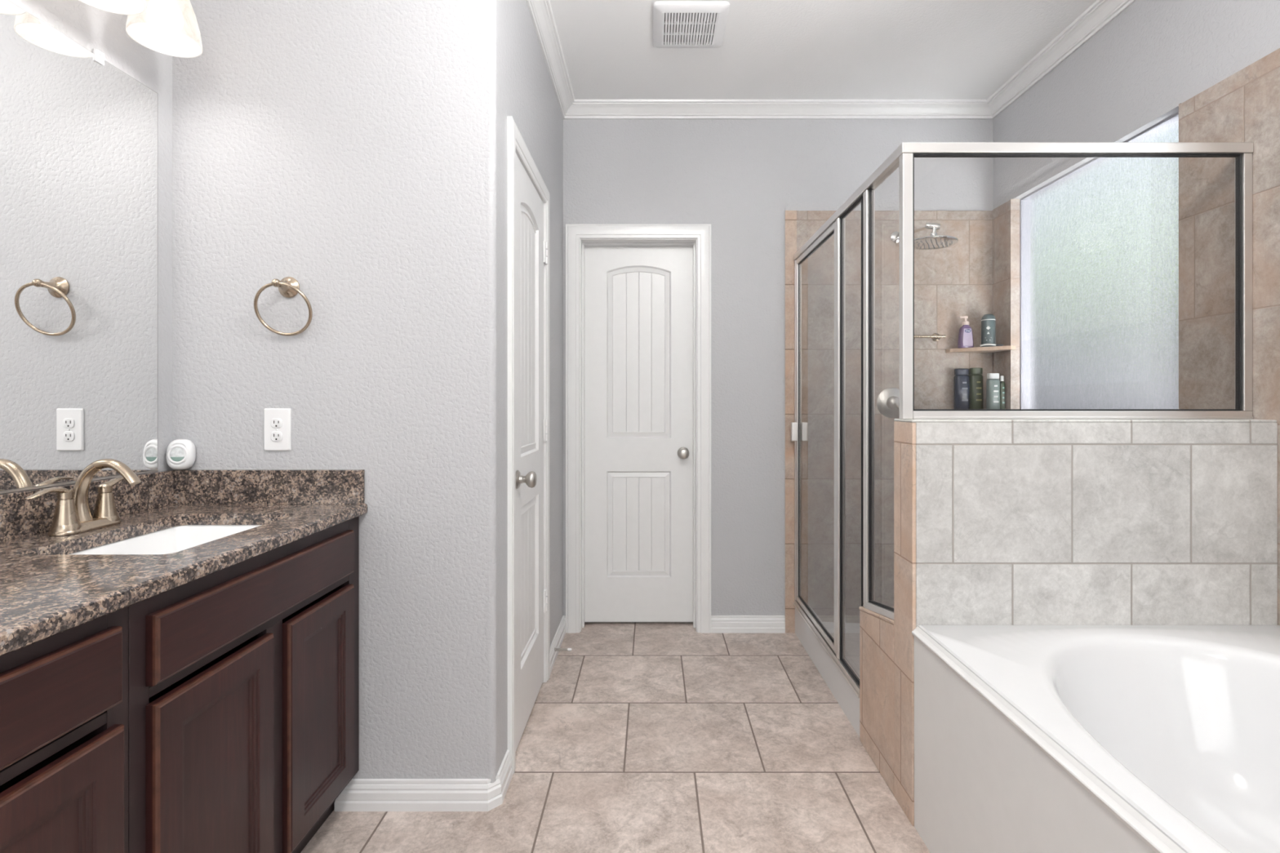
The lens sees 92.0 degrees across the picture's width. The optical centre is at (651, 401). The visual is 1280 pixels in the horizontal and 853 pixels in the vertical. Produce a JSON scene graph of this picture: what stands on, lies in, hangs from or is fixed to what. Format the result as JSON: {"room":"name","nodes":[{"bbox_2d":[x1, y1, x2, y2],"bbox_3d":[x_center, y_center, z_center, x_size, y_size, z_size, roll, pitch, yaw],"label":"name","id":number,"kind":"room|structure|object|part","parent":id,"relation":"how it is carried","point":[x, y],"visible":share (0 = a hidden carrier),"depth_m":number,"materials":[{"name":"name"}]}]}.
{"room":"bathroom","nodes":[
{"label":"bathroom","id":0,"kind":"room"},
{"bbox_2d":[3,0,172,493],"bbox_3d":[-1.477,-0.172,-0.688,0.120,2.743,5.025,0,0,0],"label":"wall","id":1,"kind":"structure","parent":0,"point":[91,27],"depth_m":1.77,"materials":[{"name":"grey paint"}]},
{"bbox_2d":[0,0,158,493],"bbox_3d":[-1.410,-0.348,1.107,0.013,1.094,1.314,0,0,0],"label":"mirror","id":2,"kind":"object","parent":1,"relation":"attached to","point":[78,133],"visible":1,"depth_m":1.51,"materials":[{"name":"white mirror glass"}]},
{"bbox_2d":[0,469,177,541],"bbox_3d":[-1.406,0.250,1.132,0.018,0.100,1.384,0,0,0],"label":"backsplash","id":3,"kind":"structure","parent":1,"relation":"attached to","point":[20,517],"depth_m":1.48,"materials":[{"name":"stone"}]},
{"bbox_2d":[78,0,202,57],"bbox_3d":[-1.304,-1.083,1.331,0.225,0.283,0.719,0,0,0],"label":"vanity light","id":4,"kind":"object","parent":1,"relation":"attached to","point":[166,27],"visible":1,"depth_m":1.59,"materials":[{"name":"white glass"}]},
{"bbox_3d":[-1.270,-1.024,1.425,0.158,0.165,0.158,0,0,0],"label":"lamp shade","id":5,"kind":"part","parent":4,"relation":"part of","materials":[{"name":"white glass"}]},
{"bbox_3d":[-1.270,-1.024,1.612,0.158,0.165,0.158,0,0,0],"label":"lamp shade","id":6,"kind":"part","parent":4,"relation":"part of","materials":[{"name":"white glass"}]},
{"bbox_3d":[-1.270,-1.028,1.612,0.075,0.127,0.075,0,0,0],"label":"bulb","id":7,"kind":"part","parent":4,"relation":"part of","materials":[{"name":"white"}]},
{"bbox_2d":[172,0,563,782],"bbox_3d":[-1.000,-0.172,2.522,1.074,2.743,1.395,0,0,0],"label":"wall","id":8,"kind":"structure","parent":0,"point":[355,152],"depth_m":1.82,"materials":[{"name":"grey paint"}]},
{"bbox_2d":[263,408,291,450],"bbox_3d":[-1.105,0.082,1.820,0.079,0.125,0.008,0,0,0],"label":"wall outlet","id":9,"kind":"object","parent":8,"relation":"attached to","point":[277,421],"visible":1,"depth_m":1.82,"materials":[{"name":"white plastic"}]},
{"bbox_2d":[271,431,282,441],"bbox_3d":[-1.105,0.102,1.817,0.033,0.029,0.002,0,0,0],"label":"receptacle","id":10,"kind":"object","parent":9,"relation":"attached to","point":[276,436],"depth_m":1.82,"materials":[{"name":"white plastic"}]},
{"bbox_2d":[271,417,282,427],"bbox_3d":[-1.105,0.062,1.817,0.033,0.029,0.002,0,0,0],"label":"receptacle","id":11,"kind":"object","parent":9,"relation":"attached to","point":[275,422],"depth_m":1.82,"materials":[{"name":"white plastic"}]},
{"bbox_2d":[253,276,312,336],"bbox_3d":[-1.067,-0.281,1.786,0.166,0.176,0.076,0,0,0],"label":"towel ring","id":12,"kind":"object","parent":8,"relation":"attached to","point":[288,286],"visible":1,"depth_m":1.80,"materials":[{"name":"silver metal"}]},
{"bbox_3d":[-1.071,-0.339,1.761,0.024,0.024,0.025,0,0,0],"label":"knob","id":13,"kind":"part","parent":12,"relation":"part of","materials":[{"name":"silver metal"}]},
{"bbox_2d":[334,749,512,811],"bbox_3d":[-0.688,1.157,1.894,0.484,0.086,0.170,0,0,0],"label":"baseboard","id":14,"kind":"structure","parent":8,"relation":"attached to","point":[359,794],"depth_m":1.81,"materials":[{"name":"paint"}]},
{"bbox_2d":[507,115,549,774],"bbox_3d":[-0.485,0.142,2.342,0.183,2.116,0.726,0,0,0],"label":"door","id":15,"kind":"structure","parent":8,"relation":"in","point":[528,215],"depth_m":2.29,"materials":[{"name":"paint"}]},
{"bbox_2d":[549,615,565,675],"bbox_3d":[-0.455,1.157,2.963,0.016,0.086,0.514,0,0,0],"label":"baseboard","id":16,"kind":"structure","parent":8,"relation":"attached to","point":[559,636],"depth_m":2.95,"materials":[{"name":"paint"}]},
{"bbox_2d":[554,647,571,651],"bbox_3d":[-0.410,1.147,2.856,0.080,0.020,0.018,0,0,5],"label":"door stop","id":17,"kind":"object","parent":8,"relation":"attached to","point":[555,649],"visible":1,"depth_m":2.85,"materials":[{"name":"grey metal"}]},
{"bbox_2d":[525,0,1136,119],"bbox_3d":[0.181,-1.509,0.010,3.197,0.068,6.420,0,0,0],"label":"crown molding","id":18,"kind":"structure","parent":8,"relation":"attached to","point":[1100,13],"depth_m":3.16,"materials":[{"name":"paint"}]},
{"bbox_2d":[300,622,930,852],"bbox_3d":[0.181,1.260,0.200,3.437,0.120,7.040,0,0,0],"label":"floor","id":19,"kind":"structure","parent":0,"point":[639,737],"depth_m":2.02,"materials":[{"name":"tile"}]},
{"bbox_2d":[0,606,128,852],"bbox_3d":[-1.130,0.765,0.740,0.570,0.869,0.560,0,0,0],"label":"vanity cabinet","id":20,"kind":"object","parent":19,"relation":"on","point":[64,695],"visible":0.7,"depth_m":0.90,"materials":[{"name":"brown wood"}]},
{"bbox_3d":[-0.854,0.421,0.746,0.020,0.122,0.491,0,0,0],"label":"drawer","id":21,"kind":"part","parent":20,"relation":"part of","materials":[{"name":"brown wood"}]},
{"bbox_3d":[-0.854,0.791,0.747,0.020,0.544,0.494,0,0,0],"label":"door","id":22,"kind":"part","parent":20,"relation":"part of","materials":[{"name":"brown wood"}]},
{"bbox_2d":[0,469,368,656],"bbox_3d":[-1.127,0.265,1.132,0.576,0.130,1.384,0,0,0],"label":"countertop","id":23,"kind":"structure","parent":20,"relation":"on","point":[46,590],"depth_m":1.37,"materials":[{"name":"stone"}]},
{"bbox_2d":[23,458,141,536],"bbox_3d":[-1.333,0.217,1.451,0.189,0.165,0.208,0,0,42],"label":"faucet","id":24,"kind":"object","parent":23,"relation":"on","point":[73,515],"visible":1,"depth_m":1.44,"materials":[{"name":"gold metal"}]},
{"bbox_3d":[-1.333,0.201,1.365,0.027,0.022,0.101,0,0,0],"label":"lever","id":25,"kind":"part","parent":24,"relation":"part of","materials":[{"name":"silver metal"}]},
{"bbox_3d":[-1.333,0.247,1.404,0.055,0.094,0.055,0,0,0],"label":"handle","id":26,"kind":"part","parent":24,"relation":"part of","materials":[{"name":"silver metal"}]},
{"bbox_3d":[-1.333,0.289,1.455,0.059,0.020,0.161,0,0,0],"label":"plate","id":27,"kind":"part","parent":24,"relation":"part of","materials":[{"name":"silver metal"}]},
{"bbox_3d":[-1.333,0.247,1.506,0.055,0.094,0.055,0,0,0],"label":"handle","id":28,"kind":"part","parent":24,"relation":"part of","materials":[{"name":"silver metal"}]},
{"bbox_3d":[-1.288,0.212,1.455,0.154,0.156,0.043,0,0,0],"label":"spout","id":29,"kind":"part","parent":24,"relation":"part of","materials":[{"name":"silver metal"}]},
{"bbox_3d":[-1.333,0.200,1.541,0.027,0.024,0.095,0,0,0],"label":"lever","id":30,"kind":"part","parent":24,"relation":"part of","materials":[{"name":"silver metal"}]},
{"bbox_2d":[70,524,262,554],"bbox_3d":[-1.105,0.397,1.434,0.342,0.133,0.470,0,0,0],"label":"sink","id":31,"kind":"object","parent":23,"relation":"in","point":[179,538],"visible":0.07,"depth_m":1.62,"materials":[{"name":"white ceramic"}]},
{"bbox_2d":[166,439,195,470],"bbox_3d":[-1.375,0.154,1.802,0.071,0.090,0.036,0,0,-8],"label":"air freshener","id":32,"kind":"object","parent":23,"relation":"on","point":[180,453],"visible":1,"depth_m":1.79,"materials":[{"name":"white plastic"}]},
{"bbox_2d":[128,515,359,852],"bbox_3d":[-1.130,0.765,1.422,0.570,0.869,0.802,0,0,0],"label":"vanity cabinet","id":33,"kind":"object","parent":19,"relation":"on","point":[243,677],"visible":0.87,"depth_m":1.30,"materials":[{"name":"brown wood"}]},
{"bbox_3d":[-0.854,0.791,1.220,0.020,0.544,0.332,0,0,0],"label":"door","id":34,"kind":"part","parent":33,"relation":"part of","materials":[{"name":"brown wood"}]},
{"bbox_3d":[-0.854,0.425,1.407,0.020,0.121,0.705,0,0,0],"label":"drawer","id":35,"kind":"part","parent":33,"relation":"part of","materials":[{"name":"brown wood"}]},
{"bbox_3d":[-0.854,0.791,1.601,0.020,0.544,0.315,0,0,0],"label":"door","id":36,"kind":"part","parent":33,"relation":"part of","materials":[{"name":"brown wood"}]},
{"bbox_2d":[795,605,859,737],"bbox_3d":[1.255,1.123,2.544,1.025,0.155,1.326,0,0,0],"label":"shower pan","id":37,"kind":"object","parent":19,"relation":"on","point":[847,700],"visible":0.15,"depth_m":2.70,"materials":[{"name":"white plastic"}]},
{"bbox_2d":[791,142,1253,697],"bbox_3d":[1.240,0.145,2.510,1.056,1.817,1.392,0,0,0],"label":"shower enclosure","id":38,"kind":"object","parent":37,"relation":"on","point":[903,157],"visible":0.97,"depth_m":1.84,"materials":[{"name":"silver metal"}]},
{"bbox_3d":[0.753,0.152,3.155,0.082,0.095,0.030,0,0,0],"label":"handle","id":39,"kind":"part","parent":38,"relation":"part of","materials":[{"name":"silver metal"}]},
{"bbox_3d":[0.754,0.144,2.832,0.024,1.751,0.689,0,0,0],"label":"door frame","id":40,"kind":"part","parent":38,"relation":"part of","materials":[{"name":"silver metal"}]},
{"bbox_3d":[0.752,1.039,2.701,0.035,0.030,1.008,0,0,0],"label":"curb rail","id":41,"kind":"part","parent":38,"relation":"part of","materials":[{"name":"silver metal"}]},
{"bbox_3d":[0.754,0.679,2.022,0.030,0.072,0.281,0,0,0],"label":"sloping rail","id":42,"kind":"part","parent":38,"relation":"part of","materials":[{"name":"silver metal"}]},
{"bbox_3d":[0.754,-0.341,1.832,0.030,0.784,0.030,0,0,0],"label":"corner post","id":43,"kind":"part","parent":38,"relation":"part of","materials":[{"name":"silver metal"}]},
{"bbox_3d":[1.252,-0.748,2.510,1.032,0.030,1.392,0,0,0],"label":"header rail","id":44,"kind":"part","parent":38,"relation":"part of","materials":[{"name":"silver metal"}]},
{"bbox_3d":[1.269,0.039,1.831,0.998,0.024,0.033,0,0,0],"label":"sill rail","id":45,"kind":"part","parent":38,"relation":"part of","materials":[{"name":"silver metal"}]},
{"bbox_2d":[911,625,1279,852],"bbox_3d":[1.250,0.914,0.932,1.034,0.572,1.624,0,0,0],"label":"bathtub","id":46,"kind":"object","parent":19,"relation":"on","point":[1028,739],"visible":1,"depth_m":1.51,"materials":[{"name":"white ceramic"}]},
{"bbox_2d":[563,119,993,632],"bbox_3d":[0.661,-0.172,3.298,2.478,2.743,0.184,0,0,0],"label":"wall","id":47,"kind":"structure","parent":0,"point":[764,188],"depth_m":3.22,"materials":[{"name":"grey paint"}]},
{"bbox_2d":[565,223,711,633],"bbox_3d":[-0.070,0.139,3.280,0.756,2.123,0.158,0,0,0],"label":"door","id":48,"kind":"structure","parent":47,"relation":"in","point":[638,295],"depth_m":3.32,"materials":[{"name":"paint"}]},
{"bbox_2d":[711,615,785,633],"bbox_3d":[0.500,1.157,3.212,0.384,0.086,0.016,0,0,0],"label":"baseboard","id":49,"kind":"structure","parent":47,"relation":"attached to","point":[719,624],"depth_m":3.21,"materials":[{"name":"paint"}]},
{"bbox_2d":[876,387,899,417],"bbox_3d":[1.246,0.005,3.179,0.156,0.156,0.058,0,0,0],"label":"shower valve","id":50,"kind":"object","parent":47,"relation":"attached to","point":[888,400],"visible":0.84,"depth_m":3.19,"materials":[{"name":"grey metal"}]},
{"bbox_3d":[1.246,0.005,3.174,0.068,0.068,0.036,0,0,0],"label":"knob","id":51,"kind":"part","parent":50,"relation":"part of","materials":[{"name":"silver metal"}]},
{"bbox_3d":[1.262,0.041,3.158,0.049,0.082,0.020,0,0,18],"label":"lever","id":52,"kind":"part","parent":50,"relation":"part of","materials":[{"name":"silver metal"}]},
{"bbox_3d":[1.237,0.103,3.214,1.086,2.194,0.012,0,0,0],"label":"panel","id":53,"kind":"part","parent":47,"relation":"part of","materials":[{"name":"tile"}]},
{"bbox_2d":[890,222,958,249],"bbox_3d":[1.273,-0.798,2.951,0.210,0.175,0.512,0,0,0],"label":"shower","id":54,"kind":"object","parent":47,"relation":"attached to","point":[934,241],"visible":0.95,"depth_m":2.80,"materials":[{"name":"silver metal"}]},
{"bbox_3d":[1.270,-0.830,3.013,0.018,0.067,0.369,0,0,-1],"label":"arm","id":55,"kind":"part","parent":54,"relation":"part of","materials":[{"name":"silver metal"}]},
{"bbox_2d":[914,333,946,341],"bbox_3d":[1.414,-0.335,3.184,0.182,0.044,0.047,0,0,0],"label":"towel bar","id":56,"kind":"object","parent":47,"relation":"attached to","point":[935,336],"visible":0.59,"depth_m":3.16,"materials":[{"name":"silver metal"}]},
{"bbox_3d":[1.475,-0.335,3.190,0.044,0.044,0.035,0,0,0],"label":"post","id":57,"kind":"part","parent":56,"relation":"part of","materials":[{"name":"silver metal"}]},
{"bbox_2d":[945,345,1015,352],"bbox_3d":[1.647,-0.265,3.103,0.242,0.019,0.209,0,0,0],"label":"corner shelf","id":58,"kind":"object","parent":47,"relation":"attached to","point":[993,348],"visible":1,"depth_m":3.10,"materials":[{"name":"tile"}]},
{"bbox_2d":[957,315,973,348],"bbox_3d":[1.603,-0.357,3.154,0.074,0.164,0.048,0,0,0],"label":"soap bottle","id":59,"kind":"object","parent":58,"relation":"on","point":[965,335],"visible":1,"depth_m":3.13,"materials":[{"name":"purple plastic"}]},
{"bbox_2d":[981,314,995,346],"bbox_3d":[1.700,-0.358,3.119,0.065,0.167,0.066,0,0,0],"label":"spray can","id":60,"kind":"object","parent":58,"relation":"on","point":[988,322],"visible":0.86,"depth_m":3.09,"materials":[{"name":"metal"}]},
{"bbox_2d":[979,343,1003,346],"bbox_3d":[1.685,-0.282,3.063,0.102,0.015,0.020,0,0,20],"label":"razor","id":61,"kind":"object","parent":58,"relation":"on","point":[984,344],"visible":1,"depth_m":3.06,"materials":[{"name":"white plastic"}]},
{"bbox_3d":[1.669,-0.283,3.067,0.070,0.013,0.011,0,0,29],"label":"handle","id":62,"kind":"part","parent":61,"relation":"part of","materials":[{"name":"white plastic"}]},
{"bbox_3d":[1.647,0.072,3.103,0.242,0.019,0.209,0,0,0],"label":"corner shelf","id":63,"kind":"object","parent":47,"relation":"attached to","visible":0},
{"bbox_2d":[953,368,969,408],"bbox_3d":[1.588,-0.054,3.164,0.072,0.231,0.049,0,0,0],"label":"shampoo bottle","id":64,"kind":"object","parent":63,"relation":"on","point":[961,380],"visible":0.88,"depth_m":3.14,"materials":[{"name":"blue plastic"}]},
{"bbox_2d":[968,367,982,408],"bbox_3d":[1.660,-0.056,3.164,0.066,0.235,0.049,0,0,0],"label":"shampoo bottle","id":65,"kind":"object","parent":63,"relation":"on","point":[975,376],"visible":0.81,"depth_m":3.14,"materials":[{"name":"plastic"}]},
{"bbox_2d":[986,373,999,408],"bbox_3d":[1.706,-0.041,3.087,0.058,0.204,0.045,0,0,0],"label":"lotion bottle","id":66,"kind":"object","parent":63,"relation":"on","point":[993,384],"visible":0.77,"depth_m":3.07,"materials":[{"name":"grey plastic"}]},
{"bbox_2d":[1000,375,1004,408],"bbox_3d":[1.749,-0.034,3.084,0.025,0.191,0.026,0,0,0],"label":"bottle","id":67,"kind":"object","parent":63,"relation":"on","point":[1002,377],"visible":0.77,"depth_m":3.07,"materials":[{"name":"plastic"}]},
{"bbox_2d":[549,0,1097,99],"bbox_3d":[0.181,-1.603,0.010,3.437,0.120,6.660,0,0,0],"label":"ceiling","id":68,"kind":"structure","parent":0,"point":[770,49],"depth_m":2.70,"materials":[{"name":"white paint"}]},
{"bbox_2d":[653,1,729,48],"bbox_3d":[0.153,-1.534,2.528,0.298,0.018,0.300,0,0,0],"label":"exhaust fan","id":69,"kind":"object","parent":68,"relation":"attached to","point":[676,24],"visible":1,"depth_m":2.50,"materials":[{"name":"white plastic"}]},
{"bbox_2d":[858,606,893,795],"bbox_3d":[0.798,0.934,2.037,0.128,0.532,0.312,0,0,0],"label":"tiled half wall","id":70,"kind":"structure","parent":0,"point":[876,629],"depth_m":2.00,"materials":[{"name":"tile"}]},
{"bbox_2d":[893,418,1277,826],"bbox_3d":[1.252,0.625,1.812,1.032,1.149,0.135,0,0,0],"label":"wall","id":71,"kind":"structure","parent":0,"point":[997,522],"depth_m":1.75,"materials":[{"name":"grey tile"}]},
{"bbox_2d":[992,0,1279,625],"bbox_3d":[1.835,-0.172,0.010,0.131,2.743,6.420,0,0,0],"label":"wall","id":72,"kind":"structure","parent":0,"point":[1215,64],"depth_m":2.02,"materials":[{"name":"grey paint"}]},
{"bbox_2d":[1020,111,1178,408],"bbox_3d":[1.861,-0.450,2.559,0.089,1.100,0.982,0,0,0],"label":"window","id":73,"kind":"structure","parent":72,"relation":"in","point":[1100,240],"depth_m":2.48,"materials":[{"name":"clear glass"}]}
]}

